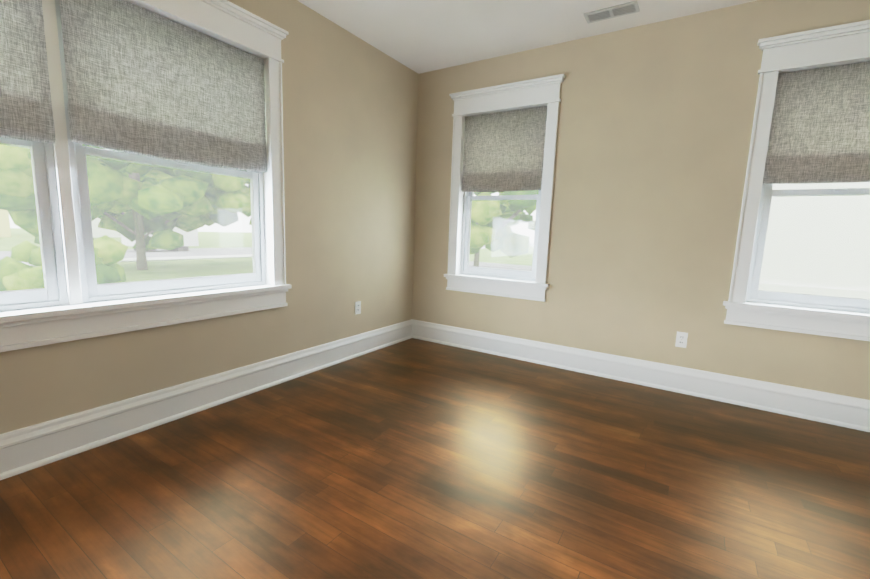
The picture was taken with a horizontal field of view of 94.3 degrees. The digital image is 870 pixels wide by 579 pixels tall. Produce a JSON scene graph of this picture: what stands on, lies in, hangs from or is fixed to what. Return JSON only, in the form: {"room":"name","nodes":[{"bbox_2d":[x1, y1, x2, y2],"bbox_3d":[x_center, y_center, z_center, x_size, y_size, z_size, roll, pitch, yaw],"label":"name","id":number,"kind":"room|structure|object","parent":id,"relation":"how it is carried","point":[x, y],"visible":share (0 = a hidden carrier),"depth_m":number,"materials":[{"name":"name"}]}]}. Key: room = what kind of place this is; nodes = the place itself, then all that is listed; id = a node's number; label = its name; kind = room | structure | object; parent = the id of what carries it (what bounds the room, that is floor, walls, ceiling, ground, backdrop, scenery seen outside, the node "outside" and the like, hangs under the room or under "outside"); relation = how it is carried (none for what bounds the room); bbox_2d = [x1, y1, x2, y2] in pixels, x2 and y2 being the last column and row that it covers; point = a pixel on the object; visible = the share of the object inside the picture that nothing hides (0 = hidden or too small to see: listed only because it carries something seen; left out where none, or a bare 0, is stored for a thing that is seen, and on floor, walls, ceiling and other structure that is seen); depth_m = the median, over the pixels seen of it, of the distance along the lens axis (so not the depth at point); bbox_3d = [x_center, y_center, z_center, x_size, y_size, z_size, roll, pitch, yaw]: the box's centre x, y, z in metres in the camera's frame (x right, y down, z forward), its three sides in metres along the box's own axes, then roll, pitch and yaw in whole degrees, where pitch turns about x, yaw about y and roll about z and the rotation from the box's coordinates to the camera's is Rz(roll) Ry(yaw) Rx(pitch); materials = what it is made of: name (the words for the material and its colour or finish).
{"room":"empty room","nodes":[
{"label":"empty room","id":0,"kind":"room"},
{"bbox_2d":[0,0,418,433],"bbox_3d":[-1.906,-0.522,1.760,0.200,2.700,6.400,7,10,32],"label":"wall","id":1,"kind":"structure","parent":0,"point":[350,107],"depth_m":3.08,"materials":[{"name":"beige paint"}]},
{"bbox_2d":[0,0,291,351],"bbox_3d":[-1.764,-0.694,1.899,0.256,1.870,2.398,7,10,32],"label":"window","id":2,"kind":"structure","parent":1,"relation":"in","point":[73,300],"depth_m":2.13,"materials":[{"name":"white paint"}]},
{"bbox_2d":[0,0,55,142],"bbox_3d":[-2.020,-0.981,1.374,0.046,0.765,1.035,7,10,32],"label":"window blind","id":3,"kind":"object","parent":2,"relation":"attached to","point":[26,112],"visible":0.98,"depth_m":1.74,"materials":[{"name":"fabric"}]},
{"bbox_2d":[59,0,266,171],"bbox_3d":[-1.431,-1.102,2.289,0.046,0.745,1.035,7,10,32],"label":"window blind","id":4,"kind":"object","parent":2,"relation":"attached to","point":[143,82],"visible":0.98,"depth_m":2.17,"materials":[{"name":"fabric"}]},
{"bbox_2d":[0,319,412,479],"bbox_3d":[-1.851,0.727,1.877,0.030,0.198,6.000,7,10,32],"label":"baseboard","id":5,"kind":"structure","parent":1,"relation":"attached to","point":[25,449],"depth_m":2.33,"materials":[{"name":"white paint"}]},
{"bbox_2d":[355,301,360,314],"bbox_3d":[-0.693,0.165,3.633,0.008,0.116,0.072,7,10,32],"label":"electrical outlet","id":6,"kind":"object","parent":1,"relation":"attached to","point":[357,307],"visible":1,"depth_m":3.63,"materials":[{"name":"plastic"}]},
{"bbox_2d":[0,338,869,578],"bbox_3d":[0.401,1.165,0.484,5.790,0.120,6.400,7,10,32],"label":"floor","id":7,"kind":"structure","parent":0,"point":[412,458],"depth_m":1.83,"materials":[{"name":"brown wood"}]},
{"bbox_2d":[297,0,756,73],"bbox_3d":[0.496,-1.625,0.083,5.790,0.120,6.400,7,10,32],"label":"ceiling","id":8,"kind":"structure","parent":0,"point":[420,36],"depth_m":3.00,"materials":[{"name":"white paint"}]},
{"bbox_2d":[584,0,639,23],"bbox_3d":[1.225,-1.925,2.804,0.340,0.009,0.140,7,10,32],"label":"ceiling vent","id":9,"kind":"object","parent":8,"relation":"in","point":[612,12],"visible":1,"depth_m":2.80,"materials":[{"name":"metal"}]},
{"bbox_2d":[412,0,869,399],"bbox_3d":[2.200,-0.535,2.825,5.590,2.700,0.200,7,10,32],"label":"wall","id":10,"kind":"structure","parent":0,"point":[655,126],"depth_m":3.06,"materials":[{"name":"beige paint"}]},
{"bbox_2d":[444,74,565,301],"bbox_3d":[0.623,-0.880,3.763,1.068,1.870,0.256,7,10,32],"label":"window","id":11,"kind":"structure","parent":10,"relation":"in","point":[461,275],"depth_m":3.70,"materials":[{"name":"white paint"}]},
{"bbox_2d":[462,106,546,191],"bbox_3d":[0.618,-1.253,3.682,0.800,0.703,0.046,7,10,32],"label":"window blind","id":12,"kind":"object","parent":11,"relation":"attached to","point":[504,151],"visible":0.96,"depth_m":3.65,"materials":[{"name":"fabric"}]},
{"bbox_2d":[412,319,869,431],"bbox_3d":[1.464,0.636,3.303,4.090,0.198,0.030,7,10,32],"label":"baseboard","id":13,"kind":"structure","parent":10,"relation":"attached to","point":[832,409],"depth_m":3.08,"materials":[{"name":"white paint"}]},
{"bbox_2d":[675,331,687,347],"bbox_3d":[1.855,0.378,3.034,0.072,0.116,0.008,7,10,32],"label":"electrical outlet","id":14,"kind":"object","parent":10,"relation":"attached to","point":[681,339],"visible":1,"depth_m":3.03,"materials":[{"name":"plastic"}]},
{"bbox_2d":[723,20,869,340],"bbox_3d":[2.565,-0.639,2.545,1.068,1.870,0.256,7,10,32],"label":"window","id":15,"kind":"structure","parent":10,"relation":"in","point":[748,303],"depth_m":2.64,"materials":[{"name":"white paint"}]},
{"bbox_2d":[763,61,869,183],"bbox_3d":[2.560,-1.012,2.464,0.800,0.703,0.046,7,10,32],"label":"window blind","id":16,"kind":"object","parent":15,"relation":"attached to","point":[820,129],"visible":0.98,"depth_m":2.53,"materials":[{"name":"fabric"}]},
{"label":"outside","id":17,"kind":"structure","parent":0,"visible":0},
{"bbox_2d":[0,228,533,281],"bbox_3d":[-7.755,-1.359,20.468,150.000,0.250,150.000,7,10,32],"label":"ground","id":18,"kind":"structure","parent":17,"point":[236,242],"depth_m":21.67,"materials":[{"name":"green plant"}]},
{"bbox_2d":[0,167,198,251],"bbox_3d":[-12.951,-8.373,37.289,58.600,8.600,50.800,7,10,32],"label":"houses","id":19,"kind":"structure","parent":18,"relation":"on","point":[8,230],"depth_m":34.82},
{"bbox_2d":[0,145,252,290],"bbox_3d":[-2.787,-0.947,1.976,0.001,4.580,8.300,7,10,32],"label":"window pane","id":20,"kind":"structure","parent":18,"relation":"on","point":[155,210],"depth_m":2.99,"materials":[{"name":"clear glass"}]},
{"bbox_2d":[0,144,538,290],"bbox_3d":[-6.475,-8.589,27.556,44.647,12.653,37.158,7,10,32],"label":"tree","id":21,"kind":"object","parent":18,"relation":"on","point":[235,192],"depth_m":12.11,"materials":[{"name":"green plant"}]},
{"bbox_2d":[469,182,869,296],"bbox_3d":[3.060,-0.972,3.534,7.800,4.580,0.001,7,10,32],"label":"haze back","id":22,"kind":"structure","parent":18,"relation":"on","point":[868,196],"depth_m":3.52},
{"bbox_2d":[758,182,869,298],"bbox_3d":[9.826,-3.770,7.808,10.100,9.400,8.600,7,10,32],"label":"window pane","id":23,"kind":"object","parent":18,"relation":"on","point":[809,222],"depth_m":6.09,"materials":[{"name":"glass"}]}
]}

